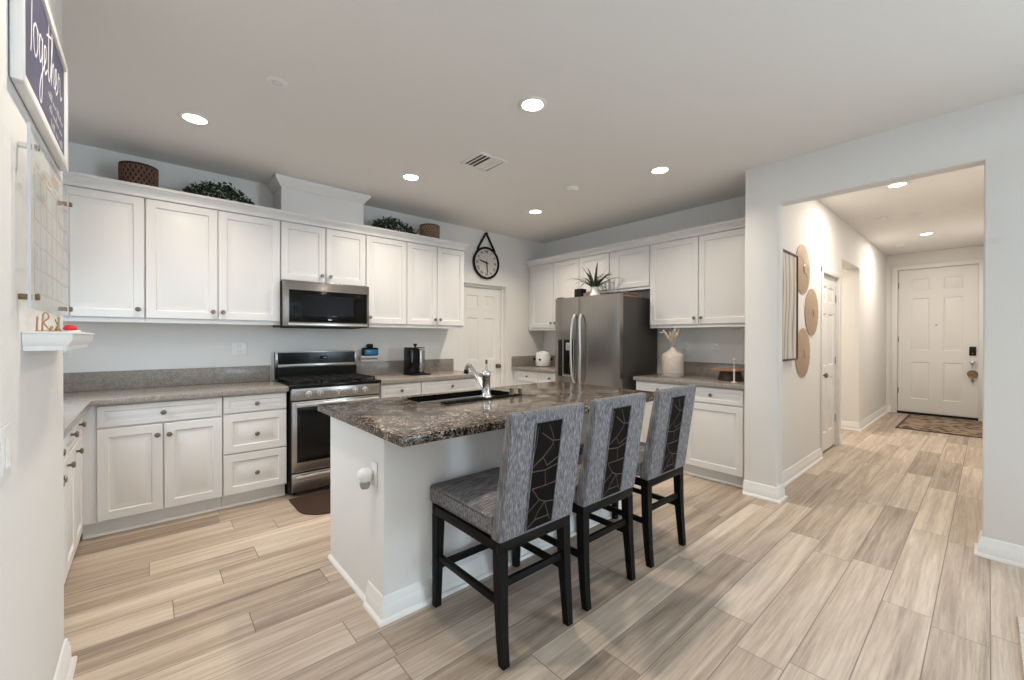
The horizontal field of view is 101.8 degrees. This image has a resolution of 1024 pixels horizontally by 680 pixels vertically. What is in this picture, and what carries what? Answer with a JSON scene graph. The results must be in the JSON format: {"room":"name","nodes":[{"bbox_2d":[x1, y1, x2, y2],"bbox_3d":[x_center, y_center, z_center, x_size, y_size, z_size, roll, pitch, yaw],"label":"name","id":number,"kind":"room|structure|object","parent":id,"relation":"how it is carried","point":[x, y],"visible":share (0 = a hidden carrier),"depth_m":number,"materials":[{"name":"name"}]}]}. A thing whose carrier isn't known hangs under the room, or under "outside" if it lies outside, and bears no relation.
{"room":"kitchen","nodes":[
{"label":"kitchen","id":0,"kind":"room"},
{"bbox_2d":[0,0,63,679],"bbox_3d":[0.360,-0.048,-1.405,0.795,2.731,7.410,0,0,-41],"label":"wall","id":1,"kind":"structure","parent":0,"point":[31,382],"depth_m":1.16,"materials":[{"name":"white paint"}]},
{"bbox_2d":[0,423,10,483],"bbox_3d":[-1.148,0.260,0.937,0.010,0.124,0.150,0,0,-41],"label":"light switch","id":2,"kind":"object","parent":1,"relation":"attached to","point":[5,431],"visible":1,"depth_m":0.95,"materials":[{"name":"white plastic"}]},
{"bbox_2d":[9,0,67,171],"bbox_3d":[-1.452,-0.844,1.293,0.022,0.413,0.755,0,0,-41],"label":"wall sign","id":3,"kind":"object","parent":1,"relation":"attached to","point":[38,66],"visible":1,"depth_m":1.23,"materials":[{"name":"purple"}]},
{"bbox_2d":[17,122,72,317],"bbox_3d":[-1.459,-0.317,1.313,0.038,0.470,0.704,0,0,-41],"label":"board","id":4,"kind":"object","parent":1,"relation":"attached to","point":[28,145],"visible":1,"depth_m":1.09,"materials":[{"name":"beige"}]},
{"bbox_2d":[21,331,94,350],"bbox_3d":[-1.445,0.002,1.344,0.097,0.052,0.575,0,0,-41],"label":"floating shelf","id":5,"kind":"object","parent":1,"relation":"attached to","point":[31,340],"visible":1,"depth_m":1.14,"materials":[{"name":"white wood"}]},
{"bbox_2d":[35,312,62,331],"bbox_3d":[-1.308,-0.051,1.175,0.052,0.055,0.012,0,0,-41],"label":"letter sign","id":6,"kind":"object","parent":5,"relation":"on","point":[37,317],"visible":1,"depth_m":1.17,"materials":[{"name":"brown wood"}]},
{"bbox_2d":[62,325,80,331],"bbox_3d":[-1.478,-0.038,1.397,0.043,0.026,0.044,0,0,-41],"label":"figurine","id":7,"kind":"object","parent":5,"relation":"on","point":[68,328],"visible":0.84,"depth_m":1.38,"materials":[{"name":"red"}]},
{"bbox_2d":[53,638,76,679],"bbox_3d":[0.648,1.259,-1.126,0.062,0.116,7.441,0,0,-41],"label":"baseboard","id":8,"kind":"structure","parent":1,"relation":"attached to","point":[66,665],"depth_m":1.59,"materials":[{"name":"white wood"}]},
{"bbox_2d":[63,142,543,385],"bbox_3d":[-1.616,-0.077,4.524,5.613,2.731,0.150,0,0,-41],"label":"wall","id":9,"kind":"structure","parent":0,"point":[114,346],"depth_m":3.83,"materials":[{"name":"white paint"}]},
{"bbox_2d":[63,350,71,358],"bbox_3d":[-3.234,0.078,3.007,0.072,0.116,0.009,0,0,-41],"label":"wall outlet","id":10,"kind":"object","parent":9,"relation":"attached to","point":[67,354],"visible":0.32,"depth_m":3.02,"materials":[{"name":"white plastic"}]},
{"bbox_2d":[63,185,144,322],"bbox_3d":[-2.956,-0.590,3.012,0.445,0.924,0.353,0,0,-41],"label":"upper cabinet","id":11,"kind":"object","parent":9,"relation":"attached to","point":[107,229],"visible":0.8,"depth_m":2.91,"materials":[{"name":"white wood"}]},
{"bbox_2d":[118,161,158,186],"bbox_3d":[-2.788,-1.174,3.108,0.228,0.243,0.228,0,0,-41],"label":"woven basket","id":12,"kind":"object","parent":11,"relation":"on","point":[129,171],"visible":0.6,"depth_m":3.03,"materials":[{"name":"brown wicker"}]},
{"bbox_2d":[63,365,269,392],"bbox_3d":[-2.272,0.311,2.542,1.772,0.140,1.971,0,0,-41],"label":"backsplash","id":13,"kind":"structure","parent":9,"relation":"attached to","point":[104,380],"depth_m":3.34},
{"bbox_2d":[145,199,279,324],"bbox_3d":[-2.453,-0.591,3.451,0.888,0.924,0.353,0,0,-41],"label":"upper cabinet","id":14,"kind":"object","parent":9,"relation":"attached to","point":[203,265],"visible":1,"depth_m":3.30,"materials":[{"name":"white wood"}]},
{"bbox_2d":[182,180,254,204],"bbox_3d":[-2.397,-1.177,3.413,0.556,0.241,0.197,0,0,-41],"label":"greenery garland","id":15,"kind":"object","parent":14,"relation":"on","point":[230,194],"visible":0.55,"depth_m":3.39,"materials":[{"name":"green plant"}]},
{"bbox_2d":[232,342,246,354],"bbox_3d":[-2.430,0.078,3.708,0.115,0.116,0.009,0,0,-41],"label":"wall outlet","id":16,"kind":"object","parent":9,"relation":"attached to","point":[238,348],"visible":1,"depth_m":3.71,"materials":[{"name":"white plastic"}]},
{"bbox_2d":[280,221,365,285],"bbox_3d":[-1.831,-0.777,3.992,0.756,0.555,0.353,0,0,-41],"label":"upper cabinet","id":17,"kind":"object","parent":9,"relation":"attached to","point":[307,253],"visible":0.91,"depth_m":3.85,"materials":[{"name":"white wood"}]},
{"bbox_2d":[63,171,469,250],"bbox_3d":[-1.768,-1.086,3.835,3.322,0.082,0.066,0,0,-41],"label":"crown molding","id":18,"kind":"structure","parent":17,"relation":"attached to","point":[70,178],"depth_m":3.40,"materials":[{"name":"white wood"}]},
{"bbox_2d":[267,173,370,224],"bbox_3d":[-1.833,-1.246,3.988,0.845,0.381,0.353,0,0,-41],"label":"chase","id":19,"kind":"object","parent":17,"relation":"on","point":[292,194],"visible":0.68,"depth_m":3.84,"materials":[{"name":"white"}]},
{"bbox_2d":[273,280,368,328],"bbox_3d":[-1.811,-0.316,3.969,0.754,0.410,0.418,0,0,-41],"label":"microwave","id":20,"kind":"object","parent":17,"relation":"attached to","point":[303,304],"visible":0.96,"depth_m":3.79,"materials":[{"name":"silver metal"}]},
{"bbox_2d":[358,355,381,361],"bbox_3d":[-1.519,0.200,4.445,0.225,0.064,0.093,0,0,-41],"label":"shelf","id":21,"kind":"object","parent":9,"relation":"attached to","point":[362,358],"visible":1,"depth_m":4.44,"materials":[{"name":"white plastic"}]},
{"bbox_2d":[362,344,377,355],"bbox_3d":[-1.516,0.105,4.441,0.165,0.125,0.078,0,0,-41],"label":"smart display","id":22,"kind":"object","parent":21,"relation":"on","point":[369,351],"visible":1,"depth_m":4.41,"materials":[{"name":"black"}]},
{"bbox_2d":[366,235,405,327],"bbox_3d":[-1.379,-0.594,4.388,0.441,0.924,0.353,0,0,-41],"label":"upper cabinet","id":23,"kind":"object","parent":9,"relation":"attached to","point":[385,258],"visible":0.85,"depth_m":4.27,"materials":[{"name":"white wood"}]},
{"bbox_2d":[368,216,418,233],"bbox_3d":[-1.258,-1.184,4.420,0.585,0.250,0.203,0,0,-41],"label":"greenery garland","id":24,"kind":"object","parent":23,"relation":"on","point":[387,222],"visible":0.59,"depth_m":4.38,"materials":[{"name":"green plant"}]},
{"bbox_2d":[356,359,453,374],"bbox_3d":[-1.188,0.303,4.783,1.208,0.140,0.019,0,0,-41],"label":"backsplash","id":25,"kind":"structure","parent":9,"relation":"attached to","point":[376,367],"depth_m":4.65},
{"bbox_2d":[406,242,463,328],"bbox_3d":[-0.934,-0.595,4.776,0.736,0.924,0.353,0,0,-41],"label":"upper cabinet","id":26,"kind":"object","parent":9,"relation":"attached to","point":[434,275],"visible":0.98,"depth_m":4.64,"materials":[{"name":"white wood"}]},
{"bbox_2d":[420,223,439,238],"bbox_3d":[-0.934,-1.177,4.726,0.228,0.240,0.228,0,0,-41],"label":"woven basket","id":27,"kind":"object","parent":26,"relation":"on","point":[426,229],"visible":0.63,"depth_m":4.63,"materials":[{"name":"brown wicker"}]},
{"bbox_2d":[461,286,500,388],"bbox_3d":[-0.404,0.289,5.567,0.670,1.974,0.098,0,0,-41],"label":"door","id":28,"kind":"structure","parent":9,"relation":"in","point":[480,335],"depth_m":5.58,"materials":[{"name":"white wood"}]},
{"bbox_2d":[460,283,502,386],"bbox_3d":[-0.438,0.276,5.589,0.757,2.020,0.095,0,0,-41],"label":"trim","id":29,"kind":"structure","parent":9,"relation":"attached to","point":[465,284],"depth_m":5.78,"materials":[{"name":"white wood"}]},
{"bbox_2d":[472,232,498,278],"bbox_3d":[-0.340,-1.114,5.501,0.424,0.617,0.044,0,0,-41],"label":"wall clock","id":30,"kind":"object","parent":9,"relation":"attached to","point":[485,261],"visible":1,"depth_m":5.49,"materials":[{"name":"black"}]},
{"bbox_2d":[371,460,376,487],"bbox_3d":[-0.662,0.641,1.994,0.005,0.116,0.072,0,0,-41],"label":"outlet plate","id":31,"kind":"object","parent":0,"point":[373,464],"depth_m":1.98,"materials":[{"name":"white plastic"}]},
{"bbox_2d":[464,359,491,397],"bbox_3d":[-0.238,0.253,2.810,0.080,0.248,0.290,0,0,-41],"label":"faucet","id":32,"kind":"object","parent":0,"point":[484,383],"visible":1,"depth_m":2.72,"materials":[{"name":"silver metal"}]},
{"bbox_2d":[62,0,1023,243],"bbox_3d":[1.486,-1.462,0.970,5.720,0.080,9.720,0,0,-41],"label":"ceiling","id":33,"kind":"structure","parent":0,"point":[711,92],"depth_m":2.33,"materials":[{"name":"white paint"}]},
{"bbox_2d":[177,111,211,125],"bbox_3d":[-2.054,-1.431,2.695,0.180,0.006,0.180,0,0,-41],"label":"recessed light","id":34,"kind":"object","parent":33,"relation":"in","point":[190,117],"visible":1,"depth_m":2.69,"materials":[{"name":"white"}]},
{"bbox_2d":[266,76,287,87],"bbox_3d":[-1.304,-1.428,2.308,0.104,0.006,0.104,0,0,-41],"label":"ceiling speaker","id":35,"kind":"object","parent":33,"relation":"attached to","point":[274,81],"visible":1,"depth_m":2.30,"materials":[{"name":"white plastic"}]},
{"bbox_2d":[401,173,420,180],"bbox_3d":[-0.891,-1.434,3.667,0.180,0.006,0.180,0,0,-41],"label":"recessed light","id":36,"kind":"object","parent":33,"relation":"in","point":[406,176],"visible":1,"depth_m":3.66,"materials":[{"name":"white"}]},
{"bbox_2d":[460,152,507,172],"bbox_3d":[-0.226,-1.431,3.358,0.276,0.008,0.276,0,0,-41],"label":"ceiling vent","id":37,"kind":"object","parent":33,"relation":"in","point":[481,161],"visible":1,"depth_m":3.35,"materials":[{"name":"white metal"}]},
{"bbox_2d":[518,96,546,112],"bbox_3d":[0.125,-1.427,2.527,0.180,0.006,0.180,0,0,-41],"label":"recessed light","id":38,"kind":"object","parent":33,"relation":"in","point":[531,104],"visible":1,"depth_m":2.52,"materials":[{"name":"white"}]},
{"bbox_2d":[528,209,543,213],"bbox_3d":[0.263,-1.437,4.661,0.180,0.006,0.180,0,0,-41],"label":"recessed light","id":39,"kind":"object","parent":33,"relation":"in","point":[532,211],"visible":1,"depth_m":4.65,"materials":[{"name":"white"}]},
{"bbox_2d":[567,186,578,192],"bbox_3d":[0.576,-1.421,3.930,0.120,0.030,0.120,0,0,-41],"label":"smoke detector","id":40,"kind":"object","parent":33,"relation":"attached to","point":[572,189],"visible":1,"depth_m":3.90,"materials":[{"name":"white plastic"}]},
{"bbox_2d":[649,166,670,174],"bbox_3d":[1.249,-1.430,3.507,0.180,0.006,0.180,0,0,-41],"label":"recessed light","id":41,"kind":"object","parent":33,"relation":"in","point":[657,170],"visible":1,"depth_m":3.50,"materials":[{"name":"white"}]},
{"bbox_2d":[64,412,1023,679],"bbox_3d":[3.558,1.334,2.846,11.300,0.060,9.800,0,0,-41],"label":"floor","id":42,"kind":"structure","parent":0,"point":[868,568],"depth_m":2.07,"materials":[{"name":"brown wood"}]},
{"bbox_2d":[63,437,67,583],"bbox_3d":[-2.234,0.864,1.647,0.647,0.871,0.566,0,0,-41],"label":"base cabinet","id":43,"kind":"object","parent":42,"relation":"on","point":[64,440],"visible":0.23,"depth_m":2.02,"materials":[{"name":"white wood"}]},
{"bbox_2d":[63,365,288,439],"bbox_3d":[-2.267,0.332,2.546,1.785,0.182,1.971,0,0,-41],"label":"countertop","id":44,"kind":"structure","parent":43,"relation":"on","point":[81,390],"depth_m":3.18,"materials":[{"name":"grey stone"}]},
{"bbox_2d":[64,427,78,577],"bbox_3d":[-2.533,0.862,1.989,0.647,0.871,0.338,0,0,-41],"label":"base cabinet","id":45,"kind":"object","parent":42,"relation":"on","point":[70,438],"visible":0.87,"depth_m":2.17,"materials":[{"name":"white wood"}]},
{"bbox_2d":[73,418,86,551],"bbox_3d":[-2.756,0.860,2.245,0.647,0.871,0.338,0,0,-41],"label":"base cabinet","id":46,"kind":"object","parent":42,"relation":"on","point":[79,450],"visible":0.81,"depth_m":2.43,"materials":[{"name":"white wood"}]},
{"bbox_2d":[81,396,221,539],"bbox_3d":[-2.645,0.857,3.099,0.743,0.871,0.643,0,0,-41],"label":"base cabinet","id":47,"kind":"object","parent":42,"relation":"on","point":[145,463],"visible":0.99,"depth_m":2.86,"materials":[{"name":"white wood"}]},
{"bbox_2d":[221,392,286,508],"bbox_3d":[-2.199,0.856,3.488,0.435,0.871,0.643,0,0,-41],"label":"base cabinet","id":48,"kind":"object","parent":42,"relation":"on","point":[254,426],"visible":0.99,"depth_m":3.26,"materials":[{"name":"white wood"}]},
{"bbox_2d":[289,490,330,514],"bbox_3d":[-1.340,1.288,3.433,0.800,0.010,0.475,0,0,-41],"label":"mat","id":49,"kind":"object","parent":42,"relation":"on","point":[319,503],"visible":0.42,"depth_m":3.26,"materials":[{"name":"brown"}]},
{"bbox_2d":[273,350,380,494],"bbox_3d":[-1.706,0.701,3.849,0.768,1.179,0.714,0,0,-41],"label":"gas range","id":50,"kind":"object","parent":42,"relation":"on","point":[313,378],"visible":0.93,"depth_m":3.54,"materials":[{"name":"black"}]},
{"bbox_2d":[273,378,380,388],"bbox_3d":[-1.709,0.381,3.851,0.766,0.024,0.635,0,0,-41],"label":"cooktop","id":51,"kind":"object","parent":50,"relation":"in","point":[331,383],"depth_m":3.64,"materials":[{"name":"black metal"}]},
{"bbox_2d":[379,382,420,397],"bbox_3d":[-1.274,0.854,4.295,0.430,0.871,0.643,0,0,-41],"label":"base cabinet","id":52,"kind":"object","parent":42,"relation":"on","point":[409,388],"visible":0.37,"depth_m":4.06,"materials":[{"name":"white wood"}]},
{"bbox_2d":[421,377,477,393],"bbox_3d":[-0.840,0.853,4.675,0.720,0.871,0.643,0,0,-41],"label":"base cabinet","id":53,"kind":"object","parent":42,"relation":"on","point":[436,386],"visible":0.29,"depth_m":4.43,"materials":[{"name":"white wood"}]},
{"bbox_2d":[356,359,481,383],"bbox_3d":[-0.985,0.325,4.547,1.213,0.182,0.642,0,0,-41],"label":"countertop","id":54,"kind":"structure","parent":53,"relation":"on","point":[388,372],"depth_m":4.53,"materials":[{"name":"grey stone"}]},
{"bbox_2d":[403,344,430,375],"bbox_3d":[-1.034,0.207,4.517,0.220,0.336,0.225,0,0,-41],"label":"coffee maker","id":55,"kind":"object","parent":54,"relation":"on","point":[414,358],"visible":1,"depth_m":4.46,"materials":[{"name":"black"}]},
{"bbox_2d":[327,395,621,627],"bbox_3d":[-0.088,0.861,2.838,2.029,0.874,0.779,0,0,-41],"label":"kitchen island","id":56,"kind":"object","parent":42,"relation":"on","point":[381,536],"visible":0.52,"depth_m":2.08,"materials":[{"name":"white paint"}]},
{"bbox_2d":[357,460,376,489],"bbox_3d":[-0.693,0.645,1.975,0.078,0.124,0.084,0,0,-41],"label":"night light","id":57,"kind":"object","parent":56,"relation":"attached to","point":[365,475],"visible":1,"depth_m":1.96,"materials":[{"name":"white plastic"}]},
{"bbox_2d":[318,381,654,446],"bbox_3d":[-0.016,0.404,2.751,2.078,0.040,1.100,0,0,-41],"label":"island countertop","id":58,"kind":"structure","parent":56,"relation":"on","point":[400,421],"depth_m":2.31,"materials":[{"name":"brown stone"}]},
{"bbox_2d":[406,390,521,403],"bbox_3d":[-0.340,0.501,2.868,0.782,0.232,0.395,0,0,-41],"label":"sink","id":59,"kind":"object","parent":58,"relation":"in","point":[420,399],"visible":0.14,"depth_m":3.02,"materials":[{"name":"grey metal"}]},
{"bbox_2d":[425,395,495,402],"bbox_3d":[-0.340,0.522,2.869,0.782,0.192,0.395,0,0,-41],"label":"basin","id":60,"kind":"object","parent":59,"relation":"in","point":[453,396],"depth_m":2.99,"materials":[{"name":"grey metal"}]},
{"bbox_2d":[430,402,583,670],"bbox_3d":[-0.036,0.791,1.954,0.451,1.021,0.616,0,0,-41],"label":"bar stool","id":61,"kind":"object","parent":42,"relation":"on","point":[529,497],"visible":1,"depth_m":1.77,"materials":[{"name":"grey fabric"}]},
{"bbox_2d":[514,370,554,384],"bbox_3d":[0.535,0.850,5.682,0.643,0.871,0.930,0,0,-41],"label":"base cabinet","id":62,"kind":"object","parent":42,"relation":"on","point":[521,377],"visible":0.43,"depth_m":5.57,"materials":[{"name":"white wood"}]},
{"bbox_2d":[511,356,554,372],"bbox_3d":[0.540,0.322,5.678,0.642,0.182,0.941,0,0,-41],"label":"countertop","id":63,"kind":"structure","parent":62,"relation":"on","point":[526,363],"depth_m":5.84,"materials":[{"name":"grey stone"}]},
{"bbox_2d":[533,351,552,366],"bbox_3d":[0.436,0.263,5.843,0.228,0.216,0.229,0,0,-41],"label":"rice cooker","id":64,"kind":"object","parent":63,"relation":"on","point":[543,358],"visible":1,"depth_m":5.76,"materials":[{"name":"white plastic"}]},
{"bbox_2d":[512,392,645,611],"bbox_3d":[0.356,0.790,2.309,0.451,1.021,0.616,0,0,-41],"label":"bar stool","id":65,"kind":"object","parent":42,"relation":"on","point":[607,466],"visible":0.7,"depth_m":2.07,"materials":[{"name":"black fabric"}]},
{"bbox_2d":[555,292,656,389],"bbox_3d":[1.072,0.392,4.882,0.824,1.795,0.908,0,0,-41],"label":"refrigerator","id":66,"kind":"object","parent":42,"relation":"on","point":[607,340],"visible":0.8,"depth_m":4.57,"materials":[{"name":"grey metal"}]},
{"bbox_2d":[574,289,585,296],"bbox_3d":[0.819,-0.541,4.992,0.100,0.140,0.110,0,0,-41],"label":"speaker box","id":67,"kind":"object","parent":66,"relation":"on","point":[577,292],"visible":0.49,"depth_m":4.95,"materials":[{"name":"black"}]},
{"bbox_2d":[571,262,624,295],"bbox_3d":[0.982,-0.679,4.913,0.616,0.418,0.656,0,0,-41],"label":"spiky potted plant","id":68,"kind":"object","parent":66,"relation":"on","point":[595,284],"visible":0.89,"depth_m":4.84,"materials":[{"name":"green plant"}]},
{"bbox_2d":[622,292,638,296],"bbox_3d":[1.253,-0.491,4.541,0.260,0.045,0.154,0,0,-41],"label":"wicker tray","id":69,"kind":"object","parent":66,"relation":"on","point":[632,294],"visible":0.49,"depth_m":4.46,"materials":[{"name":"brown wicker"}]},
{"bbox_2d":[579,385,695,567],"bbox_3d":[0.790,0.789,2.687,0.451,1.021,0.616,0,0,-41],"label":"bar stool","id":70,"kind":"object","parent":42,"relation":"on","point":[662,457],"visible":0.74,"depth_m":2.44,"materials":[{"name":"black"}]},
{"bbox_2d":[636,380,687,473],"bbox_3d":[1.687,0.858,4.362,0.643,0.871,0.522,0,0,-41],"label":"base cabinet","id":71,"kind":"object","parent":42,"relation":"on","point":[640,385],"visible":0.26,"depth_m":4.26,"materials":[{"name":"white wood"}]},
{"bbox_2d":[685,386,744,487],"bbox_3d":[2.039,0.860,3.959,0.643,0.871,0.543,0,0,-41],"label":"base cabinet","id":72,"kind":"object","parent":42,"relation":"on","point":[715,449],"visible":0.56,"depth_m":3.74,"materials":[{"name":"white wood"}]},
{"bbox_2d":[633,362,744,389],"bbox_3d":[1.865,0.331,4.159,0.642,0.182,1.080,0,0,-41],"label":"countertop","id":73,"kind":"structure","parent":72,"relation":"on","point":[695,373],"depth_m":4.22,"materials":[{"name":"grey stone"}]},
{"bbox_2d":[661,347,683,376],"bbox_3d":[1.678,0.226,4.345,0.222,0.308,0.222,0,0,-41],"label":"vase","id":74,"kind":"object","parent":73,"relation":"on","point":[672,359],"visible":1,"depth_m":4.26,"materials":[{"name":"beige ceramic"}]},
{"bbox_2d":[658,328,679,346],"bbox_3d":[1.669,-0.015,4.378,0.168,0.223,0.232,0,0,-41],"label":"dried stems","id":75,"kind":"object","parent":74,"relation":"on","point":[672,338],"visible":1,"depth_m":4.33,"materials":[{"name":"beige plant"}]},
{"bbox_2d":[711,368,744,380],"bbox_3d":[2.080,0.328,3.960,0.344,0.108,0.344,0,0,-41],"label":"cake stand","id":76,"kind":"object","parent":73,"relation":"on","point":[726,374],"visible":0.87,"depth_m":3.88,"materials":[{"name":"brown wood"}]},
{"bbox_2d":[731,359,736,382],"bbox_3d":[1.994,0.275,3.732,0.044,0.215,0.043,0,0,-41],"label":"taper candle","id":77,"kind":"object","parent":73,"relation":"on","point":[734,360],"visible":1,"depth_m":3.73,"materials":[{"name":"white wax"}]},
{"bbox_2d":[895,414,982,437],"bbox_3d":[6.569,1.287,6.270,1.600,0.010,1.000,0,0,-41],"label":"rug","id":78,"kind":"object","parent":42,"relation":"on","point":[960,427],"visible":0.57,"depth_m":6.23,"materials":[{"name":"beige fabric"}]},
{"bbox_2d":[1018,616,1023,673],"bbox_3d":[2.201,1.304,0.806,1.772,0.011,1.500,0,0,-41],"label":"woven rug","id":79,"kind":"object","parent":42,"relation":"on","point":[1020,619],"visible":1,"depth_m":1.83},
{"bbox_2d":[526,217,744,266],"bbox_3d":[1.217,-1.086,4.875,0.066,0.082,3.024,0,0,-41],"label":"crown molding","id":80,"kind":"structure","parent":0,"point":[738,223],"depth_m":4.55,"materials":[{"name":"white wood"}]},
{"bbox_2d":[543,196,744,373],"bbox_3d":[1.509,-0.075,5.135,0.100,2.731,3.036,0,0,-41],"label":"wall","id":81,"kind":"structure","parent":0,"point":[730,340],"depth_m":4.61,"materials":[{"name":"white paint"}]},
{"bbox_2d":[511,356,554,366],"bbox_3d":[0.540,0.302,5.681,0.637,0.140,0.938,0,0,-41],"label":"backsplash","id":82,"kind":"structure","parent":81,"relation":"attached to","point":[516,360],"depth_m":5.96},
{"bbox_2d":[529,258,578,330],"bbox_3d":[0.652,-0.597,5.765,0.353,0.924,0.947,0,0,-41],"label":"upper cabinet","id":83,"kind":"object","parent":81,"relation":"attached to","point":[547,282],"visible":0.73,"depth_m":5.72,"materials":[{"name":"white wood"}]},
{"bbox_2d":[579,245,649,294],"bbox_3d":[1.303,-0.810,5.042,0.322,0.488,0.992,0,0,-41],"label":"upper cabinet","id":84,"kind":"object","parent":81,"relation":"attached to","point":[632,265],"visible":0.8,"depth_m":4.85,"materials":[{"name":"white wood"}]},
{"bbox_2d":[683,343,689,352],"bbox_3d":[1.919,0.088,4.582,0.009,0.116,0.072,0,0,-41],"label":"wall outlet","id":85,"kind":"object","parent":81,"relation":"attached to","point":[685,345],"visible":1,"depth_m":4.58,"materials":[{"name":"white plastic"}]},
{"bbox_2d":[650,228,744,327],"bbox_3d":[1.974,-0.588,4.250,0.353,0.924,1.081,0,0,-41],"label":"upper cabinet","id":86,"kind":"object","parent":81,"relation":"attached to","point":[699,281],"visible":0.81,"depth_m":4.14,"materials":[{"name":"white wood"}]},
{"bbox_2d":[711,343,717,353],"bbox_3d":[2.120,0.090,4.352,0.009,0.116,0.072,0,0,-41],"label":"wall outlet","id":87,"kind":"object","parent":81,"relation":"attached to","point":[714,346],"visible":1,"depth_m":4.35,"materials":[{"name":"white plastic"}]},
{"bbox_2d":[684,362,744,378],"bbox_3d":[2.099,0.310,4.364,0.019,0.140,1.078,0,0,-41],"label":"backsplash","id":88,"kind":"structure","parent":81,"relation":"attached to","point":[690,368],"depth_m":4.41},
{"bbox_2d":[782,199,886,471],"bbox_3d":[4.396,-0.107,5.540,6.058,2.800,0.150,0,0,-41],"label":"wall","id":89,"kind":"structure","parent":0,"point":[829,241],"depth_m":5.09,"materials":[{"name":"white paint"}]},
{"bbox_2d":[782,249,798,360],"bbox_3d":[2.485,-0.302,3.744,0.456,0.974,0.042,0,0,-41],"label":"framed art","id":90,"kind":"object","parent":89,"relation":"attached to","point":[790,260],"visible":0.7,"depth_m":3.75,"materials":[{"name":"brown wood"}]},
{"bbox_2d":[795,328,809,376],"bbox_3d":[2.878,0.126,4.094,0.486,0.486,0.031,0,0,-41],"label":"wall plate","id":91,"kind":"object","parent":89,"relation":"attached to","point":[802,364],"visible":0.98,"depth_m":4.06,"materials":[{"name":"beige wicker"}]},
{"bbox_2d":[796,245,809,293],"bbox_3d":[2.868,-0.693,4.081,0.486,0.486,0.031,0,0,-41],"label":"wall plate","id":92,"kind":"object","parent":89,"relation":"attached to","point":[803,262],"visible":0.95,"depth_m":4.05,"materials":[{"name":"beige wicker"}]},
{"bbox_2d":[805,289,818,335],"bbox_3d":[3.112,-0.288,4.296,0.486,0.486,0.031,0,0,-41],"label":"wall plate","id":93,"kind":"object","parent":89,"relation":"attached to","point":[811,302],"visible":1,"depth_m":4.26,"materials":[{"name":"beige wicker"}]},
{"bbox_2d":[823,275,835,450],"bbox_3d":[3.698,0.265,4.848,0.726,2.020,0.098,0,0,-41],"label":"door","id":94,"kind":"structure","parent":89,"relation":"in","point":[829,359],"depth_m":4.92,"materials":[{"name":"white wood"}]},
{"bbox_2d":[820,266,840,456],"bbox_3d":[3.707,0.243,4.832,0.860,2.105,0.014,0,0,-41],"label":"trim","id":95,"kind":"structure","parent":89,"relation":"attached to","point":[823,269],"depth_m":4.58,"materials":[{"name":"white wood"}]},
{"bbox_2d":[782,405,891,486],"bbox_3d":[3.848,1.231,6.172,6.058,0.116,1.968,0,0,-41],"label":"baseboard","id":96,"kind":"structure","parent":89,"relation":"attached to","point":[796,470],"depth_m":4.43,"materials":[{"name":"white wood"}]},
{"bbox_2d":[841,268,845,420],"bbox_3d":[3.821,-0.111,6.359,1.280,2.800,1.840,0,0,-41],"label":"wall","id":97,"kind":"structure","parent":0,"point":[843,316],"depth_m":6.04,"materials":[{"name":"white paint"}]},
{"bbox_2d":[744,92,1023,545],"bbox_3d":[4.106,-0.113,1.166,0.130,2.850,6.360,0,0,-41],"label":"wall opening","id":98,"kind":"structure","parent":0,"point":[990,135],"depth_m":2.65,"materials":[{"name":"white paint"}]},
{"bbox_2d":[742,480,787,503],"bbox_3d":[2.105,1.241,3.463,0.194,0.116,0.280,0,0,-41],"label":"baseboard","id":99,"kind":"structure","parent":98,"relation":"attached to","point":[754,489],"depth_m":3.40,"materials":[{"name":"white wood"}]},
{"bbox_2d":[974,530,1023,567],"bbox_3d":[3.629,1.251,1.716,0.194,0.116,2.304,0,0,-41],"label":"baseboard","id":100,"kind":"structure","parent":98,"relation":"attached to","point":[992,549],"depth_m":2.45,"materials":[{"name":"white wood"}]},
{"bbox_2d":[818,165,983,255],"bbox_3d":[4.312,-1.548,5.777,6.300,0.080,3.550,0,0,-41],"label":"ceiling","id":101,"kind":"structure","parent":0,"point":[951,204],"depth_m":4.87,"materials":[{"name":"white paint"}]},
{"bbox_2d":[876,217,887,220],"bbox_3d":[4.568,-1.493,5.134,0.110,0.022,0.110,0,0,-41],"label":"smoke detector","id":102,"kind":"object","parent":101,"relation":"attached to","point":[880,218],"visible":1,"depth_m":5.11,"materials":[{"name":"white plastic"}]},
{"bbox_2d":[885,181,909,187],"bbox_3d":[3.724,-1.498,4.017,0.180,0.006,0.180,0,0,-41],"label":"recessed light","id":103,"kind":"object","parent":101,"relation":"in","point":[900,184],"visible":0.95,"depth_m":4.00,"materials":[{"name":"white"}]},
{"bbox_2d":[886,245,983,409],"bbox_3d":[7.215,-0.109,7.031,0.150,2.800,1.610,0,0,-41],"label":"wall","id":104,"kind":"structure","parent":0,"point":[973,252],"depth_m":7.28,"materials":[{"name":"white paint"}]},
{"bbox_2d":[891,258,983,420],"bbox_3d":[7.133,-0.007,6.997,0.018,2.595,1.117,0,0,-41],"label":"trim","id":105,"kind":"structure","parent":104,"relation":"attached to","point":[894,287],"depth_m":7.12,"materials":[{"name":"white wood"}]},
{"bbox_2d":[897,264,978,420],"bbox_3d":[7.169,0.034,7.028,0.142,2.512,0.957,0,0,-41],"label":"door","id":106,"kind":"structure","parent":104,"relation":"in","point":[938,308],"depth_m":7.00,"materials":[{"name":"white wood"}]},
{"bbox_2d":[967,364,977,382],"bbox_3d":[7.411,0.525,6.693,0.034,0.325,0.120,0,0,-41],"label":"charm","id":107,"kind":"object","parent":106,"relation":"hanging from","point":[971,373],"visible":1,"depth_m":6.69,"materials":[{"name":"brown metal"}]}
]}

